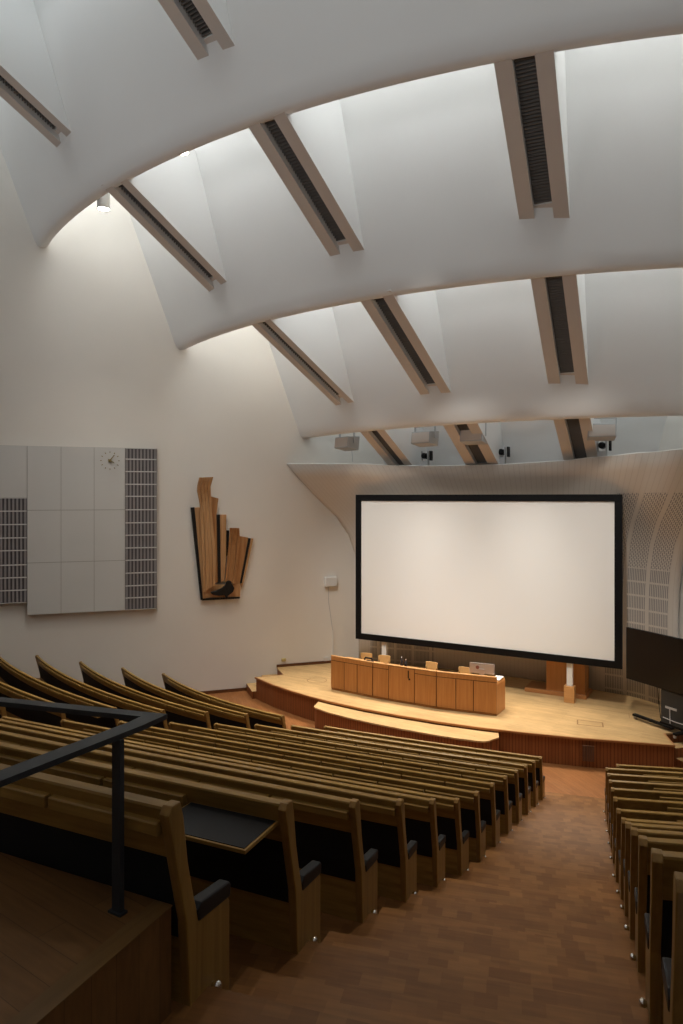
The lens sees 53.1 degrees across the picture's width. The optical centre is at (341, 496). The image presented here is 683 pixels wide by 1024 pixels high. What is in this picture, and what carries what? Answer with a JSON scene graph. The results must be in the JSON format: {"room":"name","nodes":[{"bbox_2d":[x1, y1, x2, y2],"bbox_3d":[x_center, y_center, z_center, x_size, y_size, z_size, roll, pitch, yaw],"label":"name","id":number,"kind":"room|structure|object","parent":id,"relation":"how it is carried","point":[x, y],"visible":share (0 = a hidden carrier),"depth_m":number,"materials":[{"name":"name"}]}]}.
{"room":"lecture hall","nodes":[
{"label":"lecture hall","id":0,"kind":"room"},
{"bbox_2d":[0,852,172,1023],"bbox_3d":[-6.597,2.198,2.140,10.400,1.104,6.875,0,0,29],"label":"platform","id":1,"kind":"structure","parent":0,"point":[65,959],"depth_m":2.57,"materials":[{"name":"brown wood"}]},
{"bbox_2d":[0,697,166,917],"bbox_3d":[-2.424,1.293,2.796,2.835,0.712,1.905,0,0,29],"label":"handrail","id":2,"kind":"object","parent":1,"relation":"on","point":[140,720],"visible":1,"depth_m":2.70,"materials":[{"name":"grey metal"}]},
{"bbox_2d":[0,148,384,690],"bbox_3d":[-14.138,-4.150,17.495,34.600,21.400,0.300,0,0,-18],"label":"wall","id":3,"kind":"structure","parent":0,"point":[90,356],"depth_m":20.27,"materials":[{"name":"white paint"}]},
{"bbox_2d":[0,445,156,614],"bbox_3d":[-7.807,0.930,19.340,4.980,4.700,0.142,0,0,-18],"label":"wall panel","id":4,"kind":"object","parent":3,"relation":"attached to","point":[77,534],"visible":1,"depth_m":19.38,"materials":[{"name":"grey"}]},
{"bbox_2d":[191,477,252,600],"bbox_3d":[-3.575,1.256,20.606,1.890,3.707,0.381,0,0,-18],"label":"relief","id":5,"kind":"object","parent":3,"relation":"attached to","point":[213,542],"visible":1,"depth_m":20.62,"materials":[{"name":"brown wood"}]},
{"bbox_2d":[200,660,330,693],"bbox_3d":[-3.636,5.590,20.774,8.600,0.720,0.030,0,0,-18],"label":"baseboard","id":6,"kind":"structure","parent":3,"relation":"attached to","point":[329,661],"depth_m":21.31,"materials":[{"name":"brown wood"}]},
{"bbox_2d":[324,577,336,654],"bbox_3d":[-0.347,3.855,21.799,0.400,2.610,0.130,0,0,-18],"label":"wall speaker","id":7,"kind":"object","parent":3,"relation":"attached to","point":[328,581],"visible":0.97,"depth_m":21.77,"materials":[{"name":"white plastic"}]},
{"bbox_2d":[0,0,682,247],"bbox_3d":[-0.252,-9.970,12.522,23.950,5.900,5.063,0,0,26],"label":"ceiling","id":8,"kind":"structure","parent":0,"point":[136,98],"depth_m":12.65,"materials":[{"name":"paint"}]},
{"bbox_2d":[0,0,70,146],"bbox_3d":[-7.232,-10.104,15.065,0.860,4.155,3.402,0,0,42],"label":"ceiling beam","id":9,"kind":"structure","parent":8,"relation":"attached to","point":[28,83],"depth_m":14.99,"materials":[{"name":"beige paint"}]},
{"bbox_2d":[0,75,54,128],"bbox_3d":[-7.451,-9.283,14.825,0.317,1.477,2.752,0,0,42],"label":"grille","id":10,"kind":"object","parent":9,"relation":"attached to","point":[14,89],"depth_m":15.26,"materials":[{"name":"grey"}]},
{"bbox_2d":[97,193,109,211],"bbox_3d":[-5.709,-7.950,16.391,0.300,2.100,0.300,0,0,29],"label":"recessed light","id":11,"kind":"object","parent":8,"relation":"in","point":[103,203],"visible":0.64,"depth_m":16.29,"materials":[{"name":"white plastic"}]},
{"bbox_2d":[158,0,234,59],"bbox_3d":[-2.929,-10.031,11.745,0.900,4.308,3.252,0,0,35],"label":"ceiling beam","id":12,"kind":"structure","parent":8,"relation":"attached to","point":[200,23],"depth_m":12.25,"materials":[{"name":"beige paint"}]},
{"bbox_2d":[179,0,210,36],"bbox_3d":[-3.114,-9.236,11.478,0.332,1.578,2.602,0,0,35],"label":"grille","id":13,"kind":"object","parent":12,"relation":"attached to","point":[193,22],"depth_m":12.29,"materials":[{"name":"grey metal"}]},
{"bbox_2d":[36,678,674,1023],"bbox_3d":[1.264,4.367,10.325,39.901,4.557,22.555,0,0,29],"label":"floor","id":14,"kind":"structure","parent":0,"point":[533,932],"depth_m":4.24,"materials":[{"name":"brown wood"}]},
{"bbox_2d":[0,681,65,726],"bbox_3d":[-7.568,4.235,14.868,0.757,1.040,7.512,0,0,-44],"label":"bench","id":15,"kind":"object","parent":14,"relation":"on","point":[7,691],"visible":0.34,"depth_m":12.98,"materials":[{"name":"brown wood"}]},
{"bbox_2d":[0,693,61,726],"bbox_3d":[-7.639,4.115,14.822,0.437,0.390,7.368,0,0,-44],"label":"cushion","id":16,"kind":"object","parent":15,"relation":"on","point":[44,717],"depth_m":12.90,"materials":[{"name":"black fabric"}]},
{"bbox_2d":[0,657,118,727],"bbox_3d":[-6.713,4.486,15.347,0.839,1.040,7.076,0,0,-44],"label":"bench","id":17,"kind":"object","parent":14,"relation":"on","point":[10,675],"visible":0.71,"depth_m":14.38,"materials":[{"name":"brown wood"}]},
{"bbox_2d":[35,655,168,728],"bbox_3d":[-5.801,4.737,15.883,0.759,1.040,6.641,0,0,-44],"label":"bench","id":18,"kind":"object","parent":14,"relation":"on","point":[49,674],"visible":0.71,"depth_m":15.31,"materials":[{"name":"brown wood"}]},
{"bbox_2d":[0,763,230,1005],"bbox_3d":[-4.483,1.739,4.686,8.658,1.040,0.507,0,0,25],"label":"bench","id":19,"kind":"object","parent":14,"relation":"on","point":[56,822],"visible":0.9,"depth_m":2.88,"materials":[{"name":"brown wood"}]},
{"bbox_2d":[0,812,177,936],"bbox_3d":[-4.522,1.619,4.614,8.518,0.390,0.192,0,0,25],"label":"cushion","id":20,"kind":"object","parent":19,"relation":"on","point":[72,848],"depth_m":2.94,"materials":[{"name":"black fabric"}]},
{"bbox_2d":[211,979,221,987],"bbox_3d":[-0.540,2.109,2.947,0.044,0.047,0.048,0,0,23],"label":"light","id":21,"kind":"object","parent":19,"relation":"attached to","point":[216,983],"depth_m":2.94,"materials":[{"name":"silver metal"}]},
{"bbox_2d":[79,661,211,729],"bbox_3d":[-4.916,4.988,16.393,0.755,1.040,6.205,0,0,-45],"label":"bench","id":22,"kind":"object","parent":14,"relation":"on","point":[176,713],"visible":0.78,"depth_m":15.33,"materials":[{"name":"brown wood"}]},
{"bbox_2d":[0,742,320,953],"bbox_3d":[-3.999,2.139,5.388,8.297,1.040,0.769,0,0,25],"label":"bench","id":23,"kind":"object","parent":14,"relation":"on","point":[246,840],"visible":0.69,"depth_m":3.79,"materials":[{"name":"brown wood"}]},
{"bbox_2d":[186,838,288,902],"bbox_3d":[-3.984,2.019,5.435,8.156,0.390,0.192,0,0,25],"label":"cushion","id":24,"kind":"object","parent":23,"relation":"on","point":[262,872],"depth_m":3.80,"materials":[{"name":"black fabric"}]},
{"bbox_2d":[121,667,250,728],"bbox_3d":[-4.033,5.239,16.901,0.758,1.040,5.770,0,0,-45],"label":"bench","id":25,"kind":"object","parent":14,"relation":"on","point":[217,714],"visible":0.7,"depth_m":15.95,"materials":[{"name":"brown wood"}]},
{"bbox_2d":[0,730,377,922],"bbox_3d":[-3.406,2.539,6.327,7.936,1.040,0.508,0,0,25],"label":"bench","id":26,"kind":"object","parent":14,"relation":"on","point":[328,832],"visible":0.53,"depth_m":4.71,"materials":[{"name":"brown wood"}]},
{"bbox_2d":[294,821,354,881],"bbox_3d":[-3.445,2.419,6.256,7.794,0.390,0.191,0,0,25],"label":"cushion","id":27,"kind":"object","parent":26,"relation":"on","point":[332,844],"depth_m":4.68,"materials":[{"name":"black fabric"}]},
{"bbox_2d":[0,723,416,901],"bbox_3d":[-2.867,2.939,7.148,7.576,1.040,0.508,0,0,24],"label":"bench","id":28,"kind":"object","parent":14,"relation":"on","point":[383,829],"visible":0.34,"depth_m":5.61,"materials":[{"name":"brown wood"}]},
{"bbox_2d":[361,820,399,867],"bbox_3d":[-2.907,2.819,7.077,7.431,0.390,0.191,0,0,25],"label":"cushion","id":29,"kind":"object","parent":28,"relation":"on","point":[383,836],"depth_m":5.57,"materials":[{"name":"black fabric"}]},
{"bbox_2d":[0,719,445,886],"bbox_3d":[-2.329,3.339,7.970,7.215,1.040,0.507,0,0,24],"label":"bench","id":30,"kind":"object","parent":14,"relation":"on","point":[420,812],"visible":0.27,"depth_m":6.52,"materials":[{"name":"brown wood"}]},
{"bbox_2d":[405,818,431,856],"bbox_3d":[-2.369,3.219,7.898,7.069,0.390,0.191,0,0,24],"label":"cushion","id":31,"kind":"object","parent":30,"relation":"on","point":[419,830],"depth_m":6.47,"materials":[{"name":"black fabric"}]},
{"bbox_2d":[162,673,285,729],"bbox_3d":[-3.149,5.490,17.409,0.760,1.040,5.335,0,0,-45],"label":"bench","id":32,"kind":"object","parent":14,"relation":"on","point":[256,716],"visible":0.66,"depth_m":16.55,"materials":[{"name":"brown wood"}]},
{"bbox_2d":[1,716,468,875],"bbox_3d":[-1.784,3.739,8.789,6.871,1.040,0.509,0,0,24],"label":"bench","id":33,"kind":"object","parent":14,"relation":"on","point":[448,810],"visible":0.2,"depth_m":7.43,"materials":[{"name":"brown wood"}]},
{"bbox_2d":[437,816,456,849],"bbox_3d":[-1.827,3.619,8.717,6.713,0.390,0.191,0,0,24],"label":"cushion","id":34,"kind":"object","parent":33,"relation":"on","point":[446,825],"depth_m":7.37,"materials":[{"name":"black fabric"}]},
{"bbox_2d":[60,719,486,861],"bbox_3d":[-1.297,3.984,9.459,6.562,1.040,0.508,0,0,24],"label":"bench","id":35,"kind":"object","parent":14,"relation":"on","point":[469,800],"visible":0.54,"depth_m":8.59,"materials":[{"name":"brown wood"}]},
{"bbox_2d":[460,808,475,837],"bbox_3d":[-1.339,3.864,9.389,6.409,0.390,0.191,0,0,24],"label":"cushion","id":36,"kind":"object","parent":35,"relation":"on","point":[468,815],"depth_m":8.11,"materials":[{"name":"black fabric"}]},
{"bbox_2d":[118,720,500,846],"bbox_3d":[-0.780,4.235,10.230,6.238,1.040,0.507,0,0,23],"label":"bench","id":37,"kind":"object","parent":14,"relation":"on","point":[489,813],"visible":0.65,"depth_m":9.50,"materials":[{"name":"brown wood"}]},
{"bbox_2d":[480,798,491,824],"bbox_3d":[-0.822,4.115,10.159,6.085,0.390,0.191,0,0,24],"label":"cushion","id":38,"kind":"object","parent":37,"relation":"on","point":[485,803],"depth_m":8.95,"materials":[{"name":"black fabric"}]},
{"bbox_2d":[168,722,512,833],"bbox_3d":[-0.263,4.486,11.001,5.914,1.040,0.506,0,0,23],"label":"bench","id":39,"kind":"object","parent":14,"relation":"on","point":[503,804],"visible":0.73,"depth_m":10.37,"materials":[{"name":"brown wood"}]},
{"bbox_2d":[495,790,504,814],"bbox_3d":[-0.304,4.366,10.930,5.761,0.390,0.191,0,0,24],"label":"cushion","id":40,"kind":"object","parent":39,"relation":"on","point":[499,794],"depth_m":9.78,"materials":[{"name":"black fabric"}]},
{"bbox_2d":[214,723,522,823],"bbox_3d":[0.254,4.737,11.771,5.591,1.040,0.507,0,0,23],"label":"bench","id":41,"kind":"object","parent":14,"relation":"on","point":[514,795],"visible":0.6,"depth_m":11.18,"materials":[{"name":"brown wood"}]},
{"bbox_2d":[508,783,515,805],"bbox_3d":[0.213,4.617,11.700,5.437,0.390,0.191,0,0,23],"label":"cushion","id":42,"kind":"object","parent":41,"relation":"on","point":[511,786],"depth_m":10.62,"materials":[{"name":"black fabric"}]},
{"bbox_2d":[254,724,531,814],"bbox_3d":[0.771,4.988,12.541,5.267,1.040,0.507,0,0,23],"label":"bench","id":43,"kind":"object","parent":14,"relation":"on","point":[522,769],"visible":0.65,"depth_m":11.97,"materials":[{"name":"brown wood"}]},
{"bbox_2d":[519,777,524,797],"bbox_3d":[0.730,4.868,12.471,5.113,0.390,0.191,0,0,23],"label":"cushion","id":44,"kind":"object","parent":43,"relation":"on","point":[521,779],"depth_m":11.46,"materials":[{"name":"black fabric"}]},
{"bbox_2d":[314,702,498,750],"bbox_3d":[1.323,5.665,16.384,4.912,0.570,0.857,0,0,29],"label":"apron","id":45,"kind":"object","parent":14,"relation":"on","point":[325,714],"visible":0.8,"depth_m":16.08,"materials":[{"name":"brown wood"}]},
{"bbox_2d":[290,725,538,806],"bbox_3d":[1.288,5.239,13.312,4.944,1.040,0.506,0,0,23],"label":"bench","id":46,"kind":"object","parent":14,"relation":"on","point":[532,782],"visible":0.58,"depth_m":12.79,"materials":[{"name":"brown wood"}]},
{"bbox_2d":[528,772,532,790],"bbox_3d":[1.247,5.119,13.241,4.789,0.390,0.191,0,0,23],"label":"cushion","id":47,"kind":"object","parent":46,"relation":"on","point":[530,774],"depth_m":12.30,"materials":[{"name":"black fabric"}]},
{"bbox_2d":[323,726,545,799],"bbox_3d":[1.806,5.490,14.082,4.621,1.040,0.505,0,0,23],"label":"bench","id":48,"kind":"object","parent":14,"relation":"on","point":[538,759],"visible":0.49,"depth_m":13.57,"materials":[{"name":"brown wood"}]},
{"bbox_2d":[536,768,539,785],"bbox_3d":[1.764,5.370,14.011,4.465,0.390,0.190,0,0,23],"label":"cushion","id":49,"kind":"object","parent":48,"relation":"on","point":[537,769],"depth_m":13.14,"materials":[{"name":"black fabric"}]},
{"bbox_2d":[246,663,682,768],"bbox_3d":[3.139,5.628,18.625,12.907,0.643,5.242,0,0,29],"label":"stage","id":50,"kind":"object","parent":14,"relation":"on","point":[601,730],"visible":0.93,"depth_m":16.45,"materials":[{"name":"brown wood"}]},
{"bbox_2d":[331,655,382,697],"bbox_3d":[0.461,4.838,18.719,1.362,0.940,0.686,0,0,36],"label":"desk","id":51,"kind":"object","parent":50,"relation":"on","point":[352,675],"visible":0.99,"depth_m":18.43,"materials":[{"name":"brown wood"}]},
{"bbox_2d":[378,655,389,663],"bbox_3d":[1.150,4.904,19.221,0.446,0.803,0.515,0,0,21],"label":"desk chair","id":52,"kind":"object","parent":50,"relation":"on","point":[381,658],"visible":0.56,"depth_m":19.44,"materials":[{"name":"brown wood"}]},
{"bbox_2d":[373,662,438,708],"bbox_3d":[1.768,4.838,17.851,1.795,0.940,0.715,0,0,31],"label":"desk","id":53,"kind":"object","parent":50,"relation":"on","point":[391,682],"visible":0.98,"depth_m":17.55,"materials":[{"name":"brown wood"}]},
{"bbox_2d":[426,661,437,669],"bbox_3d":[2.345,4.904,18.458,0.446,0.803,0.515,0,0,35],"label":"desk chair","id":54,"kind":"object","parent":50,"relation":"on","point":[429,665],"visible":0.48,"depth_m":18.65,"materials":[{"name":"brown wood"}]},
{"bbox_2d":[458,667,470,673],"bbox_3d":[3.167,4.904,17.883,0.446,0.803,0.515,0,0,29],"label":"desk chair","id":55,"kind":"object","parent":50,"relation":"on","point":[466,670],"visible":0.23,"depth_m":18.09,"materials":[{"name":"brown wood"}]},
{"bbox_2d":[437,671,504,715],"bbox_3d":[3.244,4.838,17.112,1.585,0.940,0.686,0,0,22],"label":"desk","id":56,"kind":"object","parent":50,"relation":"on","point":[462,692],"visible":1,"depth_m":16.81,"materials":[{"name":"brown wood"}]},
{"bbox_2d":[470,662,493,674],"bbox_3d":[3.514,4.340,17.092,0.620,0.360,0.190,0,0,22],"label":"computer monitor","id":57,"kind":"object","parent":56,"relation":"on","point":[481,668],"visible":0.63,"depth_m":17.07,"materials":[{"name":"silver metal"}]},
{"bbox_2d":[287,448,682,704],"bbox_3d":[4.206,2.099,18.863,12.449,6.398,3.407,0,0,38],"label":"wall","id":58,"kind":"structure","parent":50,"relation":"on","point":[650,484],"depth_m":18.20,"materials":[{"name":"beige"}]},
{"bbox_2d":[420,451,432,464],"bbox_3d":[2.514,-0.890,20.101,0.330,0.920,0.300,0,0,29],"label":"spotlight","id":59,"kind":"object","parent":58,"relation":"attached to","point":[429,455],"visible":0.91,"depth_m":20.03,"materials":[{"name":"grey metal"}]},
{"bbox_2d":[499,447,509,463],"bbox_3d":[4.517,-0.930,19.012,0.330,0.920,0.300,0,0,29],"label":"spotlight","id":60,"kind":"object","parent":58,"relation":"attached to","point":[502,460],"visible":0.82,"depth_m":18.92,"materials":[{"name":"grey metal"}]},
{"bbox_2d":[597,441,611,455],"bbox_3d":[6.686,-0.990,17.359,0.330,0.920,0.300,0,0,29],"label":"spotlight","id":61,"kind":"object","parent":58,"relation":"attached to","point":[602,445],"visible":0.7,"depth_m":17.29,"materials":[{"name":"grey metal"}]},
{"bbox_2d":[356,494,622,703],"bbox_3d":[3.754,2.620,18.889,7.500,5.375,0.240,0,0,29],"label":"projection screen","id":62,"kind":"object","parent":50,"relation":"on","point":[530,576],"visible":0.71,"depth_m":18.54,"materials":[{"name":"white fabric"}]},
{"bbox_2d":[525,661,591,699],"bbox_3d":[5.904,4.708,18.612,1.620,1.199,0.800,0,0,29],"label":"lectern","id":63,"kind":"object","parent":50,"relation":"on","point":[556,672],"visible":0.56,"depth_m":18.30,"materials":[{"name":"brown wood"}]},
{"bbox_2d":[583,745,593,761],"bbox_3d":[5.408,5.620,14.958,0.232,0.340,0.030,0,0,14],"label":"grille","id":64,"kind":"object","parent":50,"relation":"attached to","point":[588,750],"depth_m":14.96,"materials":[{"name":"brown"}]},
{"bbox_2d":[626,627,682,738],"bbox_3d":[7.379,4.231,15.573,0.620,2.149,2.200,0,0,-25],"label":"television","id":65,"kind":"object","parent":50,"relation":"on","point":[652,659],"visible":1,"depth_m":15.65,"materials":[{"name":"black plastic"}]},
{"bbox_2d":[603,767,682,814],"bbox_3d":[5.840,5.239,11.881,2.462,1.040,0.464,0,0,9],"label":"bench","id":66,"kind":"object","parent":14,"relation":"on","point":[607,770],"visible":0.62,"depth_m":11.80,"materials":[{"name":"brown wood"}]},
{"bbox_2d":[604,773,682,823],"bbox_3d":[5.530,4.988,11.018,2.462,1.040,0.464,0,0,9],"label":"bench","id":67,"kind":"object","parent":14,"relation":"on","point":[622,777],"visible":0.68,"depth_m":10.95,"materials":[{"name":"brown wood"}]},
{"bbox_2d":[606,779,682,834],"bbox_3d":[5.221,4.737,10.154,2.462,1.040,0.464,0,0,9],"label":"bench","id":68,"kind":"object","parent":14,"relation":"on","point":[612,783],"visible":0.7,"depth_m":10.09,"materials":[{"name":"brown wood"}]},
{"bbox_2d":[607,787,682,847],"bbox_3d":[4.911,4.486,9.290,2.462,1.040,0.464,0,0,9],"label":"bench","id":69,"kind":"object","parent":14,"relation":"on","point":[617,792],"visible":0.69,"depth_m":9.24,"materials":[{"name":"brown wood"}]},
{"bbox_2d":[609,796,682,863],"bbox_3d":[4.601,4.235,8.426,2.462,1.040,0.464,0,0,9],"label":"bench","id":70,"kind":"object","parent":14,"relation":"on","point":[618,802],"visible":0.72,"depth_m":8.38,"materials":[{"name":"brown wood"}]},
{"bbox_2d":[612,808,682,882],"bbox_3d":[4.291,3.984,7.562,2.462,1.040,0.464,0,0,9],"label":"bench","id":71,"kind":"object","parent":14,"relation":"on","point":[627,813],"visible":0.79,"depth_m":7.54,"materials":[{"name":"brown wood"}]},
{"bbox_2d":[616,817,682,899],"bbox_3d":[4.043,3.739,6.818,2.461,1.040,0.464,0,0,9],"label":"bench","id":72,"kind":"object","parent":14,"relation":"on","point":[621,853],"visible":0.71,"depth_m":6.84,"materials":[{"name":"brown wood"}]},
{"bbox_2d":[616,764,682,771],"bbox_3d":[6.348,5.490,12.680,2.462,1.040,0.464,0,0,9],"label":"bench","id":73,"kind":"object","parent":14,"relation":"on","point":[622,766],"visible":0.19,"depth_m":12.59,"materials":[{"name":"brown wood"}]},
{"bbox_2d":[620,821,682,916],"bbox_3d":[3.696,3.339,5.889,2.462,1.040,0.464,0,0,9],"label":"bench","id":74,"kind":"object","parent":14,"relation":"on","point":[626,862],"visible":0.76,"depth_m":5.91,"materials":[{"name":"brown wood"}]},
{"bbox_2d":[624,827,682,939],"bbox_3d":[3.349,2.939,4.960,2.462,1.040,0.464,0,0,9],"label":"bench","id":75,"kind":"object","parent":14,"relation":"on","point":[635,832],"visible":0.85,"depth_m":5.00,"materials":[{"name":"brown wood"}]},
{"bbox_2d":[630,835,682,973],"bbox_3d":[3.003,2.539,4.031,2.462,1.040,0.464,0,0,9],"label":"bench","id":76,"kind":"object","parent":14,"relation":"on","point":[642,893],"visible":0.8,"depth_m":4.08,"materials":[{"name":"brown wood"}]},
{"bbox_2d":[646,875,649,912],"bbox_3d":[2.991,2.419,3.949,2.352,0.390,0.143,0,0,9],"label":"cushion","id":77,"kind":"object","parent":76,"relation":"on","point":[647,876],"depth_m":4.08,"materials":[{"name":"black fabric"}]},
{"bbox_2d":[639,848,682,1023],"bbox_3d":[2.656,2.139,3.102,2.462,1.040,0.464,0,0,9],"label":"bench","id":78,"kind":"object","parent":14,"relation":"on","point":[663,864],"visible":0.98,"depth_m":3.16,"materials":[{"name":"brown wood"}]},
{"bbox_2d":[639,997,646,1007],"bbox_3d":[1.496,2.509,3.384,0.044,0.047,0.048,0,0,20],"label":"light","id":79,"kind":"object","parent":78,"relation":"attached to","point":[642,1002],"depth_m":3.37,"materials":[{"name":"silver metal"}]},
{"bbox_2d":[661,900,672,968],"bbox_3d":[2.645,2.019,3.020,2.352,0.390,0.143,0,0,9],"label":"cushion","id":80,"kind":"object","parent":78,"relation":"on","point":[666,905],"depth_m":3.16,"materials":[{"name":"black fabric"}]},
{"bbox_2d":[662,871,682,1023],"bbox_3d":[2.309,1.739,2.172,2.462,1.040,0.464,0,0,9],"label":"bench","id":81,"kind":"object","parent":14,"relation":"on","point":[672,968],"visible":1,"depth_m":2.23,"materials":[{"name":"brown wood"}]},
{"bbox_2d":[129,34,682,349],"bbox_3d":[1.407,-7.350,14.964,19.311,5.900,4.628,0,0,29],"label":"ceiling","id":82,"kind":"structure","parent":0,"point":[429,156],"depth_m":13.61,"materials":[{"name":"paint"}]},
{"bbox_2d":[101,149,226,291],"bbox_3d":[-3.983,-7.304,16.674,0.840,4.357,3.653,0,0,39],"label":"ceiling beam","id":83,"kind":"structure","parent":82,"relation":"attached to","point":[169,199],"depth_m":16.36,"materials":[{"name":"beige paint"}]},
{"bbox_2d":[119,185,211,276],"bbox_3d":[-4.188,-6.491,16.421,0.309,1.662,3.003,0,0,39],"label":"grille","id":84,"kind":"object","parent":83,"relation":"attached to","point":[163,210],"depth_m":16.19,"materials":[{"name":"grey"}]},
{"bbox_2d":[248,100,363,255],"bbox_3d":[-0.514,-7.246,14.043,0.880,4.481,3.419,0,0,34],"label":"ceiling beam","id":85,"kind":"structure","parent":82,"relation":"attached to","point":[307,148],"depth_m":13.75,"materials":[{"name":"beige paint"}]},
{"bbox_2d":[265,120,345,240],"bbox_3d":[-0.695,-6.460,13.772,0.324,1.733,2.769,0,0,34],"label":"grille","id":86,"kind":"object","parent":85,"relation":"attached to","point":[280,136],"depth_m":13.71,"materials":[{"name":"grey metal"}]},
{"bbox_2d":[494,49,569,218],"bbox_3d":[3.506,-7.252,12.273,0.930,4.474,3.212,0,0,24],"label":"ceiling beam","id":87,"kind":"structure","parent":82,"relation":"attached to","point":[532,89],"depth_m":11.91,"materials":[{"name":"beige paint"}]},
{"bbox_2d":[514,56,551,203],"bbox_3d":[3.375,-6.479,11.976,0.343,1.700,2.562,0,0,24],"label":"grille","id":88,"kind":"object","parent":87,"relation":"attached to","point":[532,117],"depth_m":11.92,"materials":[{"name":"grey metal"}]},
{"bbox_2d":[269,268,682,438],"bbox_3d":[3.160,-4.650,17.168,14.890,5.600,3.884,0,0,29],"label":"ceiling","id":89,"kind":"structure","parent":0,"point":[495,362],"depth_m":16.10,"materials":[{"name":"paint"}]},
{"bbox_2d":[252,307,353,404],"bbox_3d":[-0.811,-4.586,18.413,3.675,4.558,0.760,0,0,-45],"label":"ceiling beam","id":90,"kind":"structure","parent":89,"relation":"attached to","point":[310,340],"depth_m":18.18,"materials":[{"name":"beige paint"}]},
{"bbox_2d":[263,322,338,394],"bbox_3d":[-1.041,-3.793,18.184,3.025,1.825,0.279,0,0,-45],"label":"grille","id":91,"kind":"object","parent":90,"relation":"attached to","point":[311,347],"depth_m":18.11,"materials":[{"name":"grey metal"}]},
{"bbox_2d":[360,289,450,394],"bbox_3d":[1.720,-4.556,16.422,0.860,4.626,3.429,0,0,36],"label":"ceiling beam","id":92,"kind":"structure","parent":89,"relation":"attached to","point":[410,324],"depth_m":16.15,"materials":[{"name":"beige paint"}]},
{"bbox_2d":[374,298,434,383],"bbox_3d":[1.529,-3.785,16.159,0.317,1.848,2.779,0,0,36],"label":"grille","id":93,"kind":"object","parent":92,"relation":"attached to","point":[395,316],"depth_m":15.98,"materials":[{"name":"grey"}]},
{"bbox_2d":[411,426,438,446],"bbox_3d":[2.304,-2.832,18.881,0.670,2.857,0.490,0,0,41],"label":"floodlight","id":94,"kind":"object","parent":89,"relation":"hanging from","point":[422,438],"visible":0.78,"depth_m":18.72,"materials":[{"name":"grey metal"}]},
{"bbox_2d":[531,274,587,383],"bbox_3d":[4.858,-4.518,14.995,0.880,4.715,3.036,0,0,25],"label":"ceiling beam","id":95,"kind":"structure","parent":89,"relation":"attached to","point":[560,301],"depth_m":14.69,"materials":[{"name":"beige paint"}]},
{"bbox_2d":[546,276,573,372],"bbox_3d":[4.719,-3.786,14.702,0.324,1.859,2.386,0,0,25],"label":"grille","id":96,"kind":"object","parent":95,"relation":"attached to","point":[559,316],"depth_m":14.66,"materials":[{"name":"grey metal"}]},
{"bbox_2d":[383,416,666,464],"bbox_3d":[4.478,-2.650,19.457,10.328,4.600,2.612,0,0,33],"label":"ceiling","id":97,"kind":"structure","parent":0,"point":[536,440],"depth_m":18.71,"materials":[{"name":"paint"}]},
{"bbox_2d":[334,433,358,461],"bbox_3d":[0.156,-2.649,20.431,0.490,3.201,0.670,0,0,-41],"label":"floodlight","id":98,"kind":"object","parent":97,"relation":"hanging from","point":[347,443],"visible":0.84,"depth_m":20.24,"materials":[{"name":"grey metal"}]},
{"bbox_2d":[334,436,358,450],"bbox_3d":[0.162,-1.601,20.436,0.476,0.416,0.620,0,0,-41],"label":"lamp","id":99,"kind":"object","parent":98,"relation":"attached to","point":[347,443],"depth_m":20.24,"materials":[{"name":"white metal"}]},
{"bbox_2d":[361,427,426,464],"bbox_3d":[1.562,-2.348,20.185,0.840,3.939,2.478,0,0,37],"label":"ceiling beam","id":100,"kind":"structure","parent":97,"relation":"attached to","point":[394,446],"depth_m":19.93,"materials":[{"name":"beige paint"}]},
{"bbox_2d":[372,431,403,464],"bbox_3d":[1.365,-1.563,19.927,0.309,1.188,1.828,0,0,37],"label":"grille","id":101,"kind":"object","parent":100,"relation":"attached to","point":[383,442],"depth_m":19.90,"materials":[{"name":"grey"}]},
{"bbox_2d":[443,422,503,464],"bbox_3d":[3.722,-2.354,18.804,0.950,3.923,2.561,0,0,31],"label":"ceiling beam","id":102,"kind":"structure","parent":97,"relation":"attached to","point":[488,453],"depth_m":18.63,"materials":[{"name":"beige paint"}]},
{"bbox_2d":[457,424,486,462],"bbox_3d":[3.553,-1.560,18.526,0.351,1.191,1.911,0,0,31],"label":"grille","id":103,"kind":"object","parent":102,"relation":"attached to","point":[475,453],"depth_m":18.74,"materials":[{"name":"grey metal"}]},
{"bbox_2d":[460,423,486,444],"bbox_3d":[3.525,-2.832,18.196,0.670,2.857,0.490,0,0,32],"label":"floodlight","id":104,"kind":"object","parent":102,"relation":"attached to","point":[466,437],"visible":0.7,"depth_m":18.04,"materials":[{"name":"grey metal"}]},
{"bbox_2d":[460,430,486,444],"bbox_3d":[3.526,-1.611,18.196,0.641,0.416,0.518,0,0,29],"label":"lamp","id":105,"kind":"object","parent":104,"relation":"attached to","point":[466,437],"depth_m":18.05,"materials":[{"name":"white metal"}]},
{"bbox_2d":[554,418,601,459],"bbox_3d":[6.124,-2.342,17.599,0.860,3.953,2.411,0,0,28],"label":"ceiling beam","id":106,"kind":"structure","parent":97,"relation":"attached to","point":[571,433],"depth_m":17.23,"materials":[{"name":"beige paint"}]},
{"bbox_2d":[566,419,586,458],"bbox_3d":[5.973,-1.566,17.311,0.317,1.185,1.761,0,0,28],"label":"grille","id":107,"kind":"object","parent":106,"relation":"attached to","point":[576,440],"depth_m":17.28,"materials":[{"name":"grey metal"}]},
{"bbox_2d":[587,417,616,440],"bbox_3d":[6.430,-2.832,16.910,0.710,2.857,0.490,0,0,15],"label":"floodlight","id":108,"kind":"object","parent":106,"relation":"hanging from","point":[605,431],"visible":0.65,"depth_m":16.71,"materials":[{"name":"grey metal"}]},
{"bbox_2d":[659,416,682,638],"bbox_3d":[12.008,-4.150,2.822,0.300,21.400,34.600,0,0,-13],"label":"wall","id":109,"kind":"structure","parent":0,"point":[672,437],"depth_m":17.26,"materials":[{"name":"white paint"}]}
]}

